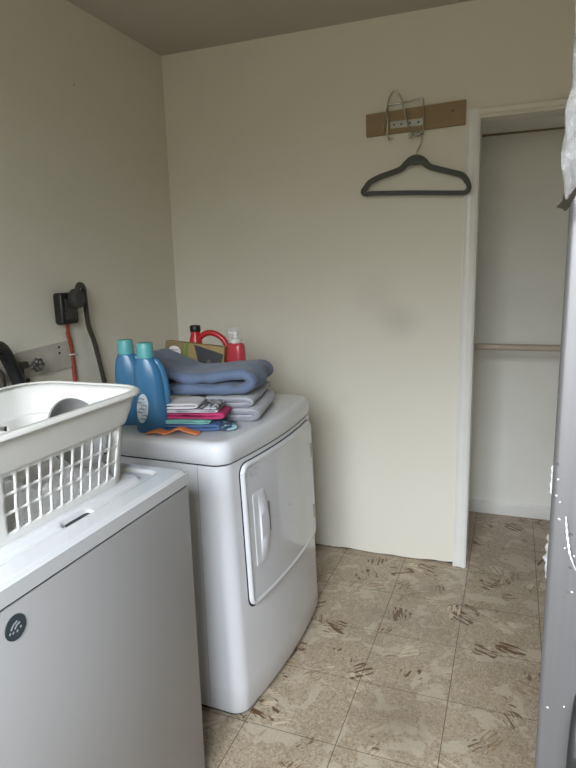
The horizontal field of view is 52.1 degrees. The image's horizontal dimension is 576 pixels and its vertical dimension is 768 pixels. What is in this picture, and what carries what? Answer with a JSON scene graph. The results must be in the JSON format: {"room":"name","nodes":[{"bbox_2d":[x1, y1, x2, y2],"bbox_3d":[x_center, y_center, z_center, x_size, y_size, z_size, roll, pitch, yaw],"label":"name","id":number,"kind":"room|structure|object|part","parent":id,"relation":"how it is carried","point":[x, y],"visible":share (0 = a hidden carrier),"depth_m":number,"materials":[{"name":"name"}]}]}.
{"room":"laundry room","nodes":[
{"label":"laundry room","id":0,"kind":"room"},
{"bbox_2d":[0,0,178,430],"bbox_3d":[-1.215,-0.110,1.730,0.120,2.500,3.420,3,12,21],"label":"wall","id":1,"kind":"structure","parent":0,"point":[85,191],"depth_m":2.43,"materials":[{"name":"white paint"}]},
{"bbox_2d":[0,369,6,387],"bbox_3d":[-1.010,0.027,2.023,0.086,0.210,0.032,-8,13,-32],"label":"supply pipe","id":2,"kind":"object","parent":1,"relation":"attached to","point":[2,376],"visible":0.37,"depth_m":2.02,"materials":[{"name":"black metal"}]},
{"bbox_2d":[0,340,71,382],"bbox_3d":[-0.986,-0.073,2.160,0.010,0.112,0.555,3,12,21],"label":"board","id":3,"kind":"object","parent":1,"relation":"attached to","point":[56,357],"visible":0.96,"depth_m":2.29,"materials":[{"name":"paint"}]},
{"bbox_2d":[17,358,44,379],"bbox_3d":[-0.953,-0.045,2.136,0.067,0.095,0.125,6,13,35],"label":"water valve","id":4,"kind":"object","parent":3,"relation":"attached to","point":[23,365],"visible":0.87,"depth_m":2.13,"materials":[{"name":"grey metal"}]},
{"bbox_2d":[53,292,78,324],"bbox_3d":[-0.884,-0.302,2.349,0.047,0.124,0.096,3,12,21],"label":"dryer outlet","id":5,"kind":"object","parent":1,"relation":"attached to","point":[65,314],"visible":0.84,"depth_m":2.31,"materials":[{"name":"black plastic"}]},
{"bbox_2d":[66,324,76,381],"bbox_3d":[-0.881,-0.036,2.426,0.025,0.433,0.054,1,11,12],"label":"cable","id":6,"kind":"object","parent":1,"relation":"attached to","point":[74,374],"visible":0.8,"depth_m":2.41,"materials":[{"name":"red plastic"}]},
{"bbox_2d":[68,282,106,382],"bbox_3d":[-0.811,-0.070,2.489,0.058,0.717,0.266,1,11,13],"label":"power cord","id":7,"kind":"object","parent":1,"relation":"attached to","point":[77,298],"visible":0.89,"depth_m":2.42,"materials":[{"name":"grey rubber"}]},
{"bbox_2d":[67,0,472,55],"bbox_3d":[0.402,-1.356,1.158,3.440,0.080,4.220,3,12,21],"label":"ceiling","id":8,"kind":"structure","parent":0,"point":[165,27],"depth_m":2.50,"materials":[{"name":"paint"}]},
{"bbox_2d":[161,0,575,561],"bbox_3d":[0.918,-0.346,2.654,3.200,2.500,0.110,3,12,21],"label":"wall","id":9,"kind":"structure","parent":0,"point":[351,298],"depth_m":2.81,"materials":[{"name":"white paint"}]},
{"bbox_2d":[343,547,452,562],"bbox_3d":[0.160,0.835,3.189,1.507,0.020,0.088,3,12,21],"label":"trim","id":10,"kind":"structure","parent":9,"relation":"attached to","point":[343,547],"depth_m":2.93,"materials":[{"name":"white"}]},
{"bbox_2d":[366,99,465,137],"bbox_3d":[0.550,-1.151,2.560,0.429,0.108,0.022,3,12,21],"label":"board","id":11,"kind":"object","parent":9,"relation":"attached to","point":[453,113],"visible":1,"depth_m":2.55,"materials":[{"name":"brown wood"}]},
{"bbox_2d":[382,90,424,140],"bbox_3d":[0.497,-1.162,2.546,0.181,0.204,0.036,3,12,21],"label":"wire hook","id":12,"kind":"object","parent":11,"relation":"attached to","point":[399,94],"visible":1,"depth_m":2.54,"materials":[{"name":"silver metal"}]},
{"bbox_2d":[361,133,470,196],"bbox_3d":[0.551,-0.950,2.564,0.481,0.275,0.019,3,12,21],"label":"clothes hanger","id":13,"kind":"object","parent":12,"relation":"hanging from","point":[416,159],"visible":1,"depth_m":2.55,"materials":[{"name":"black plastic"}]},
{"bbox_2d":[452,108,481,567],"bbox_3d":[0.827,-0.144,2.725,0.062,2.082,0.137,3,12,21],"label":"trim","id":14,"kind":"structure","parent":9,"relation":"attached to","point":[473,126],"depth_m":2.65,"materials":[{"name":"paint"}]},
{"bbox_2d":[480,97,575,123],"bbox_3d":[1.183,-1.129,2.385,0.765,0.038,0.134,3,12,21],"label":"trim","id":15,"kind":"structure","parent":9,"relation":"attached to","point":[563,106],"depth_m":2.42,"materials":[{"name":"white wood"}]},
{"bbox_2d":[201,511,549,767],"bbox_3d":[0.470,1.166,1.647,3.440,0.060,4.220,3,12,21],"label":"floor","id":16,"kind":"structure","parent":0,"point":[399,661],"depth_m":2.14,"materials":[{"name":"tile"}]},
{"bbox_2d":[0,461,204,767],"bbox_3d":[-0.755,0.681,1.412,0.832,1.045,0.699,3,12,21],"label":"washing machine","id":17,"kind":"object","parent":16,"relation":"on","point":[99,662],"visible":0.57,"depth_m":1.23,"materials":[{"name":"metal"}]},
{"bbox_2d":[0,341,25,430],"bbox_3d":[-0.953,0.040,2.006,0.058,0.384,0.164,1,11,13],"label":"hose","id":18,"kind":"object","parent":17,"relation":"attached to","point":[14,372],"visible":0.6,"depth_m":2.01,"materials":[{"name":"black rubber"}]},
{"bbox_2d":[0,381,139,547],"bbox_3d":[-0.602,0.158,1.260,0.374,0.220,0.592,3,12,21],"label":"laundry basket","id":19,"kind":"object","parent":17,"relation":"on","point":[30,439],"visible":0.94,"depth_m":1.26,"materials":[{"name":"white plastic"}]},
{"bbox_2d":[3,456,113,531],"bbox_3d":[-0.602,0.216,1.268,0.220,0.090,0.425,3,12,21],"label":"cloth","id":20,"kind":"object","parent":19,"relation":"in","point":[21,475],"visible":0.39,"depth_m":1.27,"materials":[{"name":"white"}]},
{"bbox_2d":[47,398,106,468],"bbox_3d":[-0.489,0.110,1.340,0.094,0.154,0.166,3,12,23],"label":"bowl","id":21,"kind":"object","parent":19,"relation":"in","point":[62,406],"visible":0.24,"depth_m":1.36,"materials":[{"name":"plastic"}]},
{"bbox_2d":[102,393,317,713],"bbox_3d":[-0.377,0.553,2.308,0.847,0.936,0.748,3,12,23],"label":"dryer","id":22,"kind":"object","parent":16,"relation":"on","point":[251,496],"visible":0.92,"depth_m":1.92,"materials":[{"name":"white metal"}]},
{"bbox_2d":[115,339,136,424],"bbox_3d":[-0.529,-0.008,2.006,0.116,0.289,0.076,-2,11,-3],"label":"detergent bottle","id":23,"kind":"object","parent":22,"relation":"on","point":[125,361],"visible":0.41,"depth_m":1.97,"materials":[{"name":"blue plastic"}]},
{"bbox_2d":[134,342,170,432],"bbox_3d":[-0.439,0.010,1.901,0.116,0.289,0.079,-1,11,1],"label":"detergent bottle","id":24,"kind":"object","parent":22,"relation":"on","point":[150,375],"visible":0.98,"depth_m":1.88,"materials":[{"name":"blue plastic"}]},
{"bbox_3d":[-0.410,0.004,1.901,0.059,0.189,0.024,-1,11,1],"label":"handle","id":25,"kind":"part","parent":24,"relation":"part of","materials":[{"name":"blue plastic"}]},
{"bbox_2d":[145,426,200,434],"bbox_3d":[-0.365,0.147,1.870,0.175,0.023,0.041,0,11,8],"label":"folded garment","id":26,"kind":"object","parent":22,"relation":"on","point":[181,428],"visible":1,"depth_m":1.86,"materials":[{"name":"orange fabric"}]},
{"bbox_2d":[165,340,226,362],"bbox_3d":[-0.380,-0.064,2.415,0.272,0.233,0.063,1,11,13],"label":"carton","id":27,"kind":"object","parent":22,"relation":"on","point":[203,353],"visible":0.31,"depth_m":2.38,"materials":[{"name":"brown cardboard"}]},
{"bbox_3d":[-0.469,-0.072,2.409,0.080,0.205,0.001,7,9,11],"label":"printed panel","id":28,"kind":"part","parent":27,"relation":"part of","materials":[{"name":"brown cardboard"}]},
{"bbox_3d":[-0.322,-0.102,2.373,0.128,0.102,0.002,7,9,12],"label":"dark panel","id":29,"kind":"part","parent":27,"relation":"part of","materials":[{"name":"grey cardboard"}]},
{"bbox_2d":[165,417,226,430],"bbox_3d":[-0.309,0.130,1.950,0.199,0.024,0.127,0,11,7],"label":"folded garment","id":30,"kind":"object","parent":22,"relation":"on","point":[216,424],"visible":0.59,"depth_m":1.89,"materials":[{"name":"blue fabric"}]},
{"bbox_2d":[165,419,214,423],"bbox_3d":[-0.323,0.111,1.952,0.176,0.014,0.126,0,11,7],"label":"folded garment","id":31,"kind":"object","parent":30,"relation":"on","point":[168,421],"visible":0.37,"depth_m":1.90,"materials":[{"name":"teal fabric"}]},
{"bbox_2d":[167,406,230,418],"bbox_3d":[-0.300,0.093,1.950,0.215,0.022,0.120,0,11,7],"label":"folded garment","id":32,"kind":"object","parent":31,"relation":"on","point":[224,411],"visible":0.56,"depth_m":1.90,"materials":[{"name":"fabric"}]},
{"bbox_2d":[167,402,225,412],"bbox_3d":[-0.310,0.076,1.952,0.187,0.011,0.125,0,11,7],"label":"folded garment","id":33,"kind":"object","parent":32,"relation":"on","point":[195,410],"visible":0.48,"depth_m":1.90,"materials":[{"name":"grey fabric"}]},
{"bbox_2d":[167,396,205,408],"bbox_3d":[-0.344,0.061,1.953,0.124,0.022,0.119,0,11,7],"label":"folded garment","id":34,"kind":"object","parent":33,"relation":"on","point":[191,402],"visible":0.95,"depth_m":1.92,"materials":[{"name":"white fabric"}]},
{"bbox_2d":[200,400,223,409],"bbox_3d":[-0.248,0.066,1.925,0.066,0.017,0.091,0,11,7],"label":"folded garment","id":35,"kind":"object","parent":33,"relation":"on","point":[210,404],"visible":1,"depth_m":1.89,"materials":[{"name":"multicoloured fabric"}]},
{"bbox_3d":[-0.400,0.127,2.231,0.820,0.069,0.748,3,12,23],"label":"panel","id":36,"kind":"part","parent":22,"relation":"part of","materials":[{"name":"white metal"}]},
{"bbox_2d":[190,325,228,345],"bbox_3d":[-0.328,-0.108,2.508,0.192,0.284,0.100,1,11,11],"label":"jug","id":37,"kind":"object","parent":22,"relation":"on","point":[196,336],"visible":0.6,"depth_m":2.48,"materials":[{"name":"red plastic"}]},
{"bbox_3d":[-0.316,-0.172,2.493,0.159,0.116,0.025,1,11,11],"label":"handle","id":38,"kind":"part","parent":37,"relation":"part of","materials":[{"name":"red plastic"}]},
{"bbox_2d":[220,420,237,430],"bbox_3d":[-0.195,0.134,1.914,0.057,0.025,0.065,-4,11,-13],"label":"folded garment","id":39,"kind":"object","parent":22,"relation":"on","point":[228,425],"visible":0.93,"depth_m":1.89,"materials":[{"name":"fabric"}]},
{"bbox_2d":[227,330,245,361],"bbox_3d":[-0.210,-0.092,2.399,0.080,0.287,0.060,3,12,21],"label":"soap bottle","id":40,"kind":"object","parent":22,"relation":"on","point":[235,348],"visible":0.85,"depth_m":2.37,"materials":[{"name":"red plastic"}]},
{"bbox_2d":[226,389,275,420],"bbox_3d":[-0.206,0.073,2.180,0.276,0.045,0.364,0,11,9],"label":"folded towel","id":41,"kind":"object","parent":22,"relation":"on","point":[254,412],"visible":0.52,"depth_m":2.01,"materials":[{"name":"grey fabric"}]},
{"bbox_2d":[200,380,270,407],"bbox_3d":[-0.209,0.032,2.184,0.240,0.036,0.355,0,11,9],"label":"folded towel","id":42,"kind":"object","parent":41,"relation":"on","point":[248,399],"visible":0.56,"depth_m":2.03,"materials":[{"name":"grey fabric"}]},
{"bbox_2d":[154,348,273,395],"bbox_3d":[-0.292,-0.058,2.154,0.444,0.144,0.324,0,11,9],"label":"folded blanket","id":43,"kind":"object","parent":42,"relation":"on","point":[186,375],"visible":0.8,"depth_m":2.03,"materials":[{"name":"blue fabric"}]},
{"bbox_3d":[-0.090,0.472,1.939,0.011,0.250,0.073,4,12,28],"label":"handle plate","id":44,"kind":"part","parent":22,"relation":"part of","materials":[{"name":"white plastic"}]},
{"bbox_3d":[-0.079,0.468,1.955,0.016,0.232,0.058,3,12,23],"label":"handle","id":45,"kind":"part","parent":22,"relation":"part of","materials":[{"name":"white plastic"}]},
{"bbox_3d":[-0.009,0.436,2.145,0.056,0.484,0.612,3,12,23],"label":"door","id":46,"kind":"part","parent":22,"relation":"part of","materials":[{"name":"metal"}]},
{"bbox_2d":[534,107,575,767],"bbox_3d":[0.755,0.404,0.720,0.762,1.772,0.730,6,13,32],"label":"refrigerator","id":47,"kind":"object","parent":16,"relation":"on","point":[556,720],"visible":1,"depth_m":0.60,"materials":[{"name":"grey metal"}]},
{"bbox_3d":[0.303,0.599,0.647,0.017,0.559,0.054,6,13,32],"label":"handle","id":48,"kind":"part","parent":47,"relation":"part of","materials":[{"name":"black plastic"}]},
{"bbox_2d":[470,128,573,506],"bbox_3d":[1.470,-0.268,3.205,1.410,2.110,0.080,3,12,21],"label":"wall","id":49,"kind":"structure","parent":0,"point":[522,240],"depth_m":3.21,"materials":[{"name":"paint"}]},
{"bbox_2d":[469,499,550,519],"bbox_3d":[1.480,0.738,3.355,1.250,0.078,0.014,3,12,21],"label":"baseboard","id":50,"kind":"structure","parent":49,"relation":"attached to","point":[475,505],"depth_m":3.42,"materials":[{"name":"paint"}]},
{"bbox_2d":[482,126,573,136],"bbox_3d":[1.424,-1.291,2.959,1.250,0.007,0.020,3,12,21],"label":"trim","id":51,"kind":"structure","parent":49,"relation":"attached to","point":[566,127],"depth_m":3.02,"materials":[{"name":"brown"}]},
{"bbox_2d":[482,114,574,134],"bbox_3d":[1.337,-1.278,2.728,1.410,0.060,0.670,3,12,21],"label":"ceiling","id":52,"kind":"structure","parent":0,"point":[566,120],"depth_m":2.90,"materials":[{"name":"paint"}]},
{"bbox_3d":[0.729,-0.234,3.132,0.080,2.110,0.590,3,12,21],"label":"wall","id":53,"kind":"structure","parent":0,"visible":0},
{"bbox_2d":[475,343,560,351],"bbox_3d":[1.332,-0.173,2.852,1.274,0.033,0.033,3,12,21],"label":"closet rod","id":54,"kind":"object","parent":53,"relation":"attached to","point":[478,346],"visible":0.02,"depth_m":2.91,"materials":[{"name":"brown wood"}]}
]}

